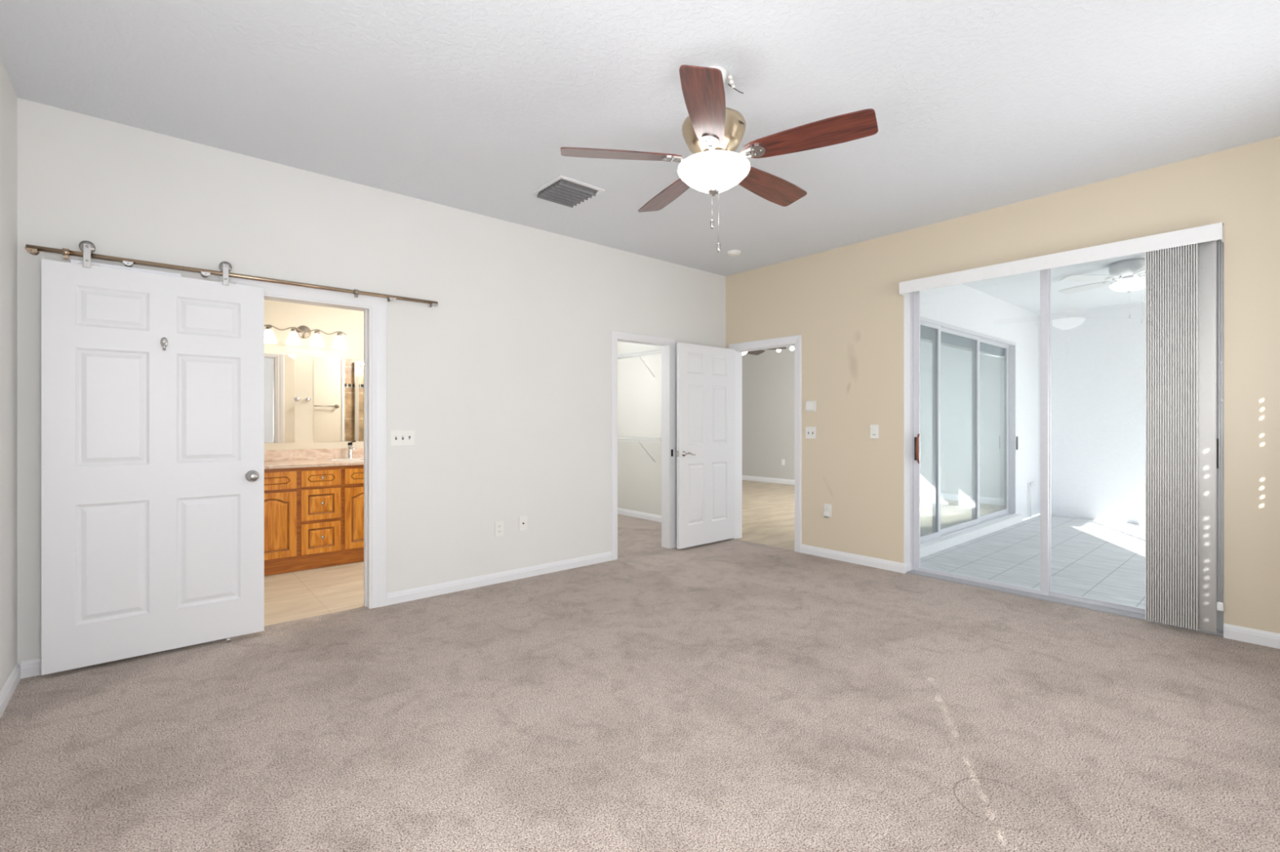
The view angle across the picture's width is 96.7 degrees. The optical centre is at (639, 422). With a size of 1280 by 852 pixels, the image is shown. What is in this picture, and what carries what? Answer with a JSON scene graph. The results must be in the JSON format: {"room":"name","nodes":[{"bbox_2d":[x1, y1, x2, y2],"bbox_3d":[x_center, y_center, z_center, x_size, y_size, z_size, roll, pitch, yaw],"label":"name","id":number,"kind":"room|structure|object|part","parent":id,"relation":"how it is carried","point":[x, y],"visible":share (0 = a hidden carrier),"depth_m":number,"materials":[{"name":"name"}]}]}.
{"room":"empty bedroom","nodes":[
{"label":"empty bedroom","id":0,"kind":"room"},
{"bbox_2d":[0,57,17,692],"bbox_3d":[-1.550,-0.166,0.949,0.120,2.845,4.739,0,0,-41],"label":"wall","id":1,"kind":"structure","parent":0,"point":[8,98],"depth_m":2.62,"materials":[{"name":"white paint"}]},
{"bbox_2d":[0,662,20,719],"bbox_3d":[-1.534,1.216,1.033,0.013,0.081,4.606,0,0,-41],"label":"baseboard","id":2,"kind":"structure","parent":1,"relation":"attached to","point":[13,680],"depth_m":2.58,"materials":[{"name":"white paint"}]},
{"bbox_2d":[264,299,364,450],"bbox_3d":[-2.983,-0.166,5.506,3.250,2.845,0.100,0,0,-41],"label":"wall","id":3,"kind":"structure","parent":0,"point":[281,315],"depth_m":5.33,"materials":[{"name":"beige paint"}]},
{"bbox_2d":[264,353,294,443],"bbox_3d":[-3.413,-0.216,5.066,0.585,0.805,0.006,0,0,-41],"label":"wall mirror","id":4,"kind":"object","parent":3,"relation":"attached to","point":[279,369],"visible":0.36,"depth_m":5.18,"materials":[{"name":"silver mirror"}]},
{"bbox_2d":[294,396,300,401],"bbox_3d":[-3.162,-0.211,5.256,0.044,0.044,0.044,0,0,-41],"label":"wall hook","id":5,"kind":"object","parent":3,"relation":"attached to","point":[296,399],"visible":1,"depth_m":5.25,"materials":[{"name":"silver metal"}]},
{"bbox_2d":[264,324,346,349],"bbox_3d":[-3.089,-0.802,5.250,0.698,0.193,0.149,0,0,-41],"label":"vanity light","id":6,"kind":"object","parent":3,"relation":"attached to","point":[302,331],"visible":0.98,"depth_m":5.26,"materials":[{"name":"white glass"}]},
{"bbox_3d":[-3.298,-0.763,5.057,0.128,0.116,0.128,0,0,-41],"label":"lamp shade","id":7,"kind":"part","parent":6,"relation":"part of","materials":[{"name":"white glass"}]},
{"bbox_3d":[-3.154,-0.763,5.181,0.128,0.116,0.128,0,0,-41],"label":"lamp shade","id":8,"kind":"part","parent":6,"relation":"part of","materials":[{"name":"white glass"}]},
{"bbox_3d":[-3.010,-0.763,5.304,0.128,0.116,0.128,0,0,-41],"label":"lamp shade","id":9,"kind":"part","parent":6,"relation":"part of","materials":[{"name":"white glass"}]},
{"bbox_3d":[-2.866,-0.763,5.428,0.128,0.116,0.128,0,0,-41],"label":"lamp shade","id":10,"kind":"part","parent":6,"relation":"part of","materials":[{"name":"white glass"}]},
{"bbox_2d":[305,397,311,401],"bbox_3d":[-3.096,-0.211,5.313,0.044,0.044,0.044,0,0,-41],"label":"wall hook","id":11,"kind":"object","parent":3,"relation":"attached to","point":[307,399],"visible":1,"depth_m":5.30,"materials":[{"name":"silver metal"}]},
{"bbox_2d":[313,356,364,441],"bbox_3d":[-2.792,-0.216,5.599,0.740,0.805,0.006,0,0,-41],"label":"wall mirror","id":12,"kind":"object","parent":3,"relation":"attached to","point":[338,383],"visible":0.64,"depth_m":5.49,"materials":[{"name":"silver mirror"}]},
{"bbox_2d":[17,97,725,667],"bbox_3d":[-1.060,-0.166,4.566,5.578,2.845,0.110,0,0,-41],"label":"wall","id":13,"kind":"structure","parent":0,"point":[503,385],"depth_m":4.07,"materials":[{"name":"white paint"}]},
{"bbox_2d":[24,240,438,675],"bbox_3d":[-2.206,0.159,3.402,2.009,2.151,0.161,0,0,-41],"label":"barn door","id":14,"kind":"structure","parent":13,"relation":"in","point":[153,381],"depth_m":3.03,"materials":[{"name":"white paint"}]},
{"bbox_3d":[-2.226,-0.839,3.425,2.009,0.052,0.102,0,0,-41],"label":"door rail","id":15,"kind":"part","parent":14,"relation":"part of","materials":[{"name":"silver metal"}]},
{"bbox_3d":[-2.248,0.316,3.305,0.068,0.068,0.067,0,0,-41],"label":"knob","id":16,"kind":"part","parent":14,"relation":"part of","materials":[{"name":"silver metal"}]},
{"bbox_2d":[219,275,386,608],"bbox_3d":[-2.129,0.192,3.651,0.923,2.129,0.151,0,0,-41],"label":"trim","id":17,"kind":"structure","parent":13,"relation":"attached to","point":[375,308],"depth_m":3.86,"materials":[{"name":"white paint"}]},
{"bbox_2d":[20,539,676,679],"bbox_3d":[-1.047,1.216,4.496,5.239,0.081,0.013,0,0,-41],"label":"baseboard","id":18,"kind":"structure","parent":13,"relation":"attached to","point":[32,668],"depth_m":4.32,"materials":[{"name":"white paint"}]},
{"bbox_2d":[390,430,414,446],"bbox_3d":[-1.654,0.111,3.971,0.164,0.112,0.019,0,0,-41],"label":"light switch","id":19,"kind":"object","parent":13,"relation":"attached to","point":[397,437],"visible":1,"depth_m":3.97,"materials":[{"name":"white plastic"}]},
{"bbox_2d":[494,520,503,537],"bbox_3d":[-1.101,0.836,4.452,0.072,0.116,0.008,0,0,-41],"label":"wall outlet","id":20,"kind":"object","parent":13,"relation":"attached to","point":[499,526],"visible":1,"depth_m":4.45,"materials":[{"name":"white plastic"}]},
{"bbox_2d":[519,515,527,531],"bbox_3d":[-0.939,0.817,4.585,0.072,0.116,0.018,0,0,-41],"label":"cable plate","id":21,"kind":"object","parent":13,"relation":"attached to","point":[522,520],"visible":1,"depth_m":4.59,"materials":[{"name":"white plastic"}]},
{"bbox_2d":[611,330,675,560],"bbox_3d":[0.009,0.211,5.476,0.801,2.091,0.130,0,0,-41],"label":"trim","id":22,"kind":"structure","parent":13,"relation":"attached to","point":[668,344],"depth_m":5.66,"materials":[{"name":"white paint"}]},
{"bbox_2d":[617,341,661,515],"bbox_3d":[-0.644,-0.166,8.285,0.100,2.845,4.991,0,0,-41],"label":"wall","id":23,"kind":"structure","parent":0,"point":[639,395],"depth_m":7.46,"materials":[{"name":"paint"}]},
{"bbox_2d":[617,507,661,522],"bbox_3d":[-0.736,1.216,6.888,1.860,0.081,2.991,0,0,-41],"label":"baseboard","id":24,"kind":"structure","parent":23,"relation":"attached to","point":[655,517],"depth_m":7.45,"materials":[{"name":"white paint"}]},
{"bbox_2d":[617,348,661,379],"bbox_3d":[-0.156,-0.707,7.405,0.310,0.328,2.941,0,0,-41],"label":"wire shelf","id":25,"kind":"object","parent":23,"relation":"attached to","point":[658,351],"visible":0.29,"depth_m":7.17,"materials":[{"name":"white metal"}]},
{"bbox_2d":[617,436,661,463],"bbox_3d":[-0.156,0.366,7.405,0.310,0.328,2.941,0,0,-41],"label":"wire shelf","id":26,"kind":"object","parent":23,"relation":"attached to","point":[635,438],"visible":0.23,"depth_m":7.09,"materials":[{"name":"white metal"}]},
{"bbox_2d":[0,480,1279,851],"bbox_3d":[0.688,1.317,6.299,10.488,0.120,9.940,0,0,-41],"label":"floor","id":27,"kind":"structure","parent":0,"point":[730,695],"depth_m":2.37,"materials":[{"name":"carpet"}]},
{"bbox_2d":[226,638,231,643],"bbox_3d":[-2.347,1.248,3.247,0.024,0.026,0.015,0,0,-41],"label":"floor guide","id":28,"kind":"object","parent":27,"relation":"on","point":[228,640],"visible":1,"depth_m":3.24,"materials":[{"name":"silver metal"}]},
{"bbox_2d":[264,465,364,575],"bbox_3d":[-2.904,0.821,5.107,1.850,0.872,0.600,0,0,-41],"label":"bathroom vanity","id":29,"kind":"object","parent":27,"relation":"on","point":[314,516],"visible":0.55,"depth_m":4.86,"materials":[{"name":"brown wood"}]},
{"bbox_3d":[-3.025,0.484,4.661,0.365,0.145,0.019,0,0,-41],"label":"drawer","id":30,"kind":"part","parent":29,"relation":"part of","materials":[{"name":"brown wood"}]},
{"bbox_3d":[-3.025,0.853,4.661,0.365,0.542,0.019,0,0,-41],"label":"door","id":31,"kind":"part","parent":29,"relation":"part of","materials":[{"name":"brown wood"}]},
{"bbox_2d":[264,447,364,469],"bbox_3d":[-2.912,0.318,5.116,1.870,0.132,0.584,0,0,-41],"label":"countertop","id":32,"kind":"structure","parent":29,"relation":"on","point":[299,458],"depth_m":5.18,"materials":[{"name":"stone"}]},
{"bbox_2d":[330,457,364,461],"bbox_3d":[-2.622,0.359,5.354,0.524,0.024,0.388,0,0,-41],"label":"sink","id":33,"kind":"object","parent":32,"relation":"in","point":[351,459],"visible":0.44,"depth_m":5.27,"materials":[{"name":"ceramic"}]},
{"bbox_2d":[346,440,355,458],"bbox_3d":[-2.758,0.265,5.454,0.158,0.174,0.056,0,0,42],"label":"faucet","id":34,"kind":"object","parent":32,"relation":"on","point":[350,448],"visible":0.99,"depth_m":5.47,"materials":[{"name":"silver metal"}]},
{"bbox_3d":[-2.745,0.994,4.901,0.302,0.259,0.019,0,0,-41],"label":"drawer","id":35,"kind":"part","parent":29,"relation":"part of","materials":[{"name":"brown wood"}]},
{"bbox_3d":[-2.745,0.706,4.901,0.302,0.262,0.019,0,0,-41],"label":"drawer","id":36,"kind":"part","parent":29,"relation":"part of","materials":[{"name":"brown wood"}]},
{"bbox_3d":[-2.745,0.482,4.901,0.302,0.134,0.019,0,0,-41],"label":"drawer","id":37,"kind":"part","parent":29,"relation":"part of","materials":[{"name":"brown wood"}]},
{"bbox_3d":[-2.467,0.482,5.140,0.364,0.134,0.019,0,0,-41],"label":"drawer","id":38,"kind":"part","parent":29,"relation":"part of","materials":[{"name":"brown wood"}]},
{"bbox_3d":[-2.467,0.853,5.140,0.364,0.542,0.019,0,0,-41],"label":"door","id":39,"kind":"part","parent":29,"relation":"part of","materials":[{"name":"brown wood"}]},
{"bbox_2d":[0,0,1279,276],"bbox_3d":[0.448,-1.638,2.737,5.482,0.100,4.849,0,0,-41],"label":"ceiling","id":40,"kind":"structure","parent":0,"point":[473,106],"depth_m":2.72,"materials":[{"name":"white paint"}]},
{"bbox_2d":[532,174,604,208],"bbox_3d":[-0.493,-1.571,3.907,0.360,0.034,0.360,0,0,-41],"label":"ceiling vent","id":41,"kind":"object","parent":40,"relation":"in","point":[562,190],"visible":1,"depth_m":3.87,"materials":[{"name":"white metal"}]},
{"bbox_2d":[560,65,878,252],"bbox_3d":[0.365,-1.182,2.624,1.296,0.813,1.345,0,0,-41],"label":"ceiling fan","id":42,"kind":"object","parent":40,"relation":"hanging from","point":[712,131],"visible":1,"depth_m":2.47,"materials":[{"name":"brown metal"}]},
{"bbox_3d":[-0.084,-1.193,2.542,0.535,0.041,0.155,0,0,-7],"label":"blade","id":43,"kind":"part","parent":42,"relation":"part of","materials":[{"name":"brown wood"}]},
{"bbox_3d":[0.159,-1.193,2.975,0.155,0.041,0.535,0,0,-25],"label":"blade","id":44,"kind":"part","parent":42,"relation":"part of","materials":[{"name":"brown wood"}]},
{"bbox_3d":[0.190,-1.196,2.575,0.188,0.043,0.076,0,0,-7],"label":"blade arm","id":45,"kind":"part","parent":42,"relation":"part of","materials":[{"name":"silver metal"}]},
{"bbox_3d":[0.253,-1.193,2.177,0.155,0.041,0.535,0,0,11],"label":"blade","id":46,"kind":"part","parent":42,"relation":"part of","materials":[{"name":"brown wood"}]},
{"bbox_3d":[0.306,-1.196,2.448,0.076,0.043,0.188,0,0,11],"label":"blade arm","id":47,"kind":"part","parent":42,"relation":"part of","materials":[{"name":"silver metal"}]},
{"bbox_3d":[0.336,-1.108,2.591,0.328,0.121,0.328,0,0,-41],"label":"lamp shade","id":48,"kind":"part","parent":42,"relation":"part of","materials":[{"name":"white glass"}]},
{"bbox_3d":[0.359,-0.991,2.598,0.004,0.345,0.004,0,0,-11],"label":"pull chain","id":49,"kind":"part","parent":42,"relation":"part of","materials":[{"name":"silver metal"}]},
{"bbox_3d":[0.463,-1.196,2.519,0.188,0.043,0.076,0,0,29],"label":"blade arm","id":50,"kind":"part","parent":42,"relation":"part of","materials":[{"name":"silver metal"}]},
{"bbox_3d":[0.646,-1.193,2.878,0.535,0.041,0.155,0,0,-43],"label":"blade","id":51,"kind":"part","parent":42,"relation":"part of","materials":[{"name":"brown wood"}]},
{"bbox_3d":[0.704,-1.193,2.385,0.535,0.041,0.155,0,0,29],"label":"blade","id":52,"kind":"part","parent":42,"relation":"part of","materials":[{"name":"brown wood"}]},
{"bbox_2d":[726,249,741,256],"bbox_3d":[0.874,-1.570,5.305,0.132,0.036,0.132,0,0,-41],"label":"smoke detector","id":53,"kind":"object","parent":40,"relation":"attached to","point":[732,252],"visible":1,"depth_m":5.27,"materials":[{"name":"white plastic"}]},
{"bbox_2d":[742,341,1004,506],"bbox_3d":[3.580,-0.164,10.893,0.113,2.849,6.540,0,0,-41],"label":"wall","id":54,"kind":"structure","parent":0,"point":[768,376],"depth_m":9.39,"materials":[{"name":"grey paint"}]},
{"bbox_2d":[742,475,1004,505],"bbox_3d":[1.705,1.206,9.308,4.797,0.101,6.500,0,0,-41],"label":"baseboard","id":55,"kind":"structure","parent":54,"relation":"attached to","point":[988,500],"depth_m":9.23,"materials":[{"name":"white paint"}]},
{"bbox_2d":[920,284,1038,519],"bbox_3d":[3.950,-0.116,6.792,5.116,2.945,0.060,0,0,-41],"label":"wall","id":56,"kind":"structure","parent":0,"point":[960,305],"depth_m":7.83,"materials":[{"name":"white paint"}]},
{"bbox_2d":[920,514,1022,557],"bbox_3d":[3.658,1.307,6.462,4.070,0.100,0.060,0,0,-41],"label":"trim","id":57,"kind":"structure","parent":56,"relation":"attached to","point":[930,548],"depth_m":6.50,"materials":[{"name":"white wood"}]},
{"bbox_2d":[1029,482,1035,517],"bbox_3d":[5.614,1.111,8.151,0.221,0.488,0.045,0,0,-41],"label":"pipe","id":58,"kind":"object","parent":56,"relation":"attached to","point":[1032,483],"visible":1,"depth_m":8.08,"materials":[{"name":"white metal"}]},
{"bbox_2d":[725,136,1279,633],"bbox_3d":[2.521,-0.166,4.446,0.110,2.845,4.739,0,0,-41],"label":"wall","id":59,"kind":"structure","parent":0,"point":[846,304],"depth_m":4.17,"materials":[{"name":"beige paint"}]},
{"bbox_2d":[676,342,734,549],"bbox_3d":[0.686,0.230,5.817,0.852,2.010,0.130,0,0,-41],"label":"door","id":60,"kind":"structure","parent":59,"relation":"in","point":[705,375],"depth_m":5.77,"materials":[{"name":"white paint"}]},
{"bbox_3d":[0.483,0.310,5.588,0.156,0.054,0.048,0,0,-41],"label":"lever handle","id":61,"kind":"part","parent":60,"relation":"part of","materials":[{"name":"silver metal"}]},
{"bbox_2d":[728,334,801,552],"bbox_3d":[1.304,0.208,5.859,0.136,2.097,0.904,0,0,-41],"label":"trim","id":62,"kind":"structure","parent":59,"relation":"attached to","point":[795,340],"depth_m":5.57,"materials":[{"name":"white paint"}]},
{"bbox_2d":[805,426,816,439],"bbox_3d":[1.616,0.101,5.400,0.019,0.112,0.112,0,0,-41],"label":"light switch","id":63,"kind":"object","parent":59,"relation":"attached to","point":[811,432],"visible":1,"depth_m":5.40,"materials":[{"name":"white plastic"}]},
{"bbox_2d":[805,400,816,412],"bbox_3d":[1.615,-0.150,5.391,0.032,0.104,0.108,0,0,-41],"label":"thermostat box","id":64,"kind":"object","parent":59,"relation":"attached to","point":[811,406],"visible":1,"depth_m":5.38,"materials":[{"name":"white plastic"}]},
{"bbox_2d":[823,503,831,517],"bbox_3d":[1.726,0.820,5.256,0.040,0.122,0.074,0,0,-41],"label":"wall outlet","id":65,"kind":"object","parent":59,"relation":"attached to","point":[828,508],"visible":1,"depth_m":5.25,"materials":[{"name":"white plastic"}]},
{"bbox_2d":[870,424,879,438],"bbox_3d":[2.029,0.082,4.926,0.010,0.118,0.076,0,0,-41],"label":"light switch","id":66,"kind":"object","parent":59,"relation":"attached to","point":[874,428],"visible":1,"depth_m":4.92,"materials":[{"name":"white plastic"}]},
{"bbox_2d":[903,293,910,563],"bbox_3d":[2.242,0.006,4.774,0.116,2.338,0.004,0,0,-41],"label":"trim","id":67,"kind":"structure","parent":59,"relation":"attached to","point":[907,298],"depth_m":4.77,"materials":[{"name":"white paint"}]},
{"bbox_2d":[800,544,1279,648],"bbox_3d":[2.790,1.216,4.126,0.128,0.081,3.664,0,0,-41],"label":"baseboard","id":68,"kind":"structure","parent":59,"relation":"attached to","point":[1269,639],"depth_m":4.77,"materials":[{"name":"white paint"}]},
{"bbox_2d":[898,222,1223,632],"bbox_3d":[2.770,0.038,3.995,0.100,2.367,1.860,0,0,-41],"label":"vertical blind","id":69,"kind":"object","parent":59,"relation":"attached to","point":[1182,446],"visible":1,"depth_m":3.41,"materials":[{"name":"plastic"}]},
{"bbox_3d":[3.377,0.184,3.327,0.010,0.175,0.014,0,0,-41],"label":"latch handle","id":70,"kind":"part","parent":69,"relation":"part of","materials":[{"name":"grey metal"}]},
{"bbox_3d":[3.360,-0.013,3.291,0.011,2.140,0.018,0,0,-23],"label":"cord","id":71,"kind":"part","parent":69,"relation":"part of","materials":[{"name":"paint"}]},
{"bbox_2d":[906,240,1223,636],"bbox_3d":[2.885,0.057,4.101,0.179,2.439,1.862,0,0,-41],"label":"door","id":72,"kind":"structure","parent":59,"relation":"in","point":[1045,593],"depth_m":4.09,"materials":[{"name":"paint"}]},
{"bbox_3d":[2.322,0.224,4.779,0.010,0.195,0.032,0,0,-41],"label":"handle","id":73,"kind":"part","parent":72,"relation":"part of","materials":[{"name":"black plastic"}]},
{"bbox_3d":[2.627,0.055,4.452,0.028,2.383,0.951,0,0,-41],"label":"sliding panel","id":74,"kind":"part","parent":72,"relation":"part of","materials":[{"name":"glass"}]},
{"bbox_3d":[3.232,0.055,3.803,0.028,2.383,0.886,0,0,-41],"label":"fixed panel","id":75,"kind":"part","parent":72,"relation":"part of","materials":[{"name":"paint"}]},
{"bbox_2d":[920,515,1145,608],"bbox_3d":[5.122,1.417,5.520,5.236,0.120,3.300,0,0,-41],"label":"floor","id":76,"kind":"structure","parent":0,"point":[1103,560],"depth_m":5.62,"materials":[{"name":"tile"}]},
{"bbox_2d":[962,253,1145,315],"bbox_3d":[5.089,-1.638,5.558,5.236,0.100,3.400,0,0,-41],"label":"ceiling","id":77,"kind":"structure","parent":0,"point":[1022,291],"depth_m":6.93,"materials":[{"name":"white paint"}]},
{"bbox_2d":[1058,257,1145,324],"bbox_3d":[4.918,-1.279,5.687,1.252,0.617,1.286,0,0,-41],"label":"ceiling fan","id":78,"kind":"object","parent":77,"relation":"hanging from","point":[1128,273],"visible":0.93,"depth_m":5.63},
{"bbox_3d":[4.753,-1.433,6.057,0.157,0.033,0.505,0,0,-19],"label":"blade","id":79,"kind":"part","parent":78,"relation":"part of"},
{"bbox_3d":[4.476,-1.433,5.667,0.505,0.033,0.157,0,0,-1],"label":"blade","id":80,"kind":"part","parent":78,"relation":"part of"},
{"bbox_3d":[4.836,-1.440,5.809,0.076,0.052,0.189,0,0,-19],"label":"blade arm","id":81,"kind":"part","parent":78,"relation":"part of"},
{"bbox_3d":[4.738,-1.440,5.669,0.189,0.052,0.076,0,0,-1],"label":"blade arm","id":82,"kind":"part","parent":78,"relation":"part of"},
{"bbox_3d":[4.884,-1.346,5.671,0.320,0.082,0.320,0,0,-41],"label":"lamp shade","id":83,"kind":"part","parent":78,"relation":"part of","materials":[{"name":"white glass"}]},
{"bbox_3d":[4.841,-1.440,5.532,0.076,0.052,0.189,0,0,17],"label":"blade arm","id":84,"kind":"part","parent":78,"relation":"part of"},
{"bbox_3d":[4.762,-1.433,5.282,0.157,0.033,0.505,0,0,17],"label":"blade","id":85,"kind":"part","parent":78,"relation":"part of","materials":[{"name":"white"}]},
{"bbox_3d":[4.965,-1.198,5.623,0.004,0.370,0.004,0,0,19],"label":"pull chain","id":86,"kind":"part","parent":78,"relation":"part of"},
{"bbox_2d":[1038,302,1145,524],"bbox_3d":[7.008,-0.116,7.251,0.120,2.945,3.468,0,0,-41],"label":"wall","id":87,"kind":"structure","parent":0,"point":[1098,354],"depth_m":7.91,"materials":[{"name":"white paint"}]},
{"bbox_3d":[1.753,-1.638,9.350,5.116,0.100,6.700,0,0,-41],"label":"ceiling","id":88,"kind":"structure","parent":0,"visible":0},
{"bbox_2d":[742,346,786,355],"bbox_3d":[1.384,-1.251,8.136,1.320,0.675,1.335,0,0,-41],"label":"ceiling fan","id":89,"kind":"object","parent":88,"relation":"hanging from","point":[757,352],"visible":0.06,"depth_m":8.43,"materials":[{"name":"metal"}]},
{"bbox_3d":[1.658,-1.043,8.413,0.150,0.060,0.535,0,0,42],"label":"blade","id":90,"kind":"part","parent":89,"relation":"part of","materials":[{"name":"brown wood"}]},
{"bbox_3d":[1.758,-1.043,7.926,0.535,0.060,0.150,0,0,24],"label":"blade","id":91,"kind":"part","parent":89,"relation":"part of","materials":[{"name":"brown wood"}]},
{"bbox_2d":[776,346,794,352],"bbox_3d":[2.679,-1.446,10.540,0.084,0.285,1.000,0,0,-41],"label":"track light","id":92,"kind":"object","parent":88,"relation":"attached to","point":[792,348],"visible":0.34,"depth_m":10.40,"materials":[{"name":"white metal"}]},
{"bbox_3d":[3.870,-0.116,6.801,5.006,2.945,0.060,0,0,-41],"label":"wall","id":93,"kind":"structure","parent":0,"visible":0},
{"bbox_2d":[920,325,1004,358],"bbox_3d":[3.594,-0.988,6.674,4.050,0.170,0.095,0,0,-41],"label":"blind valance","id":94,"kind":"object","parent":93,"relation":"attached to","point":[926,333],"visible":0.17,"depth_m":6.83,"materials":[{"name":"plastic"}]},
{"bbox_2d":[920,316,1017,545],"bbox_3d":[3.682,0.087,6.588,3.772,2.340,0.140,0,0,-41],"label":"door","id":95,"kind":"structure","parent":93,"relation":"in","point":[1011,438],"depth_m":7.00,"materials":[{"name":"paint"}]},
{"bbox_3d":[2.772,0.099,5.773,1.270,2.284,0.030,0,0,-41],"label":"sliding panel","id":96,"kind":"part","parent":95,"relation":"part of","materials":[{"name":"glass"}]},
{"bbox_3d":[3.680,0.099,6.597,1.300,2.284,0.030,0,0,-41],"label":"sliding panel","id":97,"kind":"part","parent":95,"relation":"part of","materials":[{"name":"glass"}]},
{"bbox_3d":[4.575,0.099,7.412,1.240,2.284,0.030,0,0,-41],"label":"fixed panel","id":98,"kind":"part","parent":95,"relation":"part of","materials":[{"name":"glass"}]},
{"bbox_3d":[5.147,0.287,7.766,0.014,0.180,0.019,0,0,-41],"label":"handle","id":99,"kind":"part","parent":95,"relation":"part of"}
]}

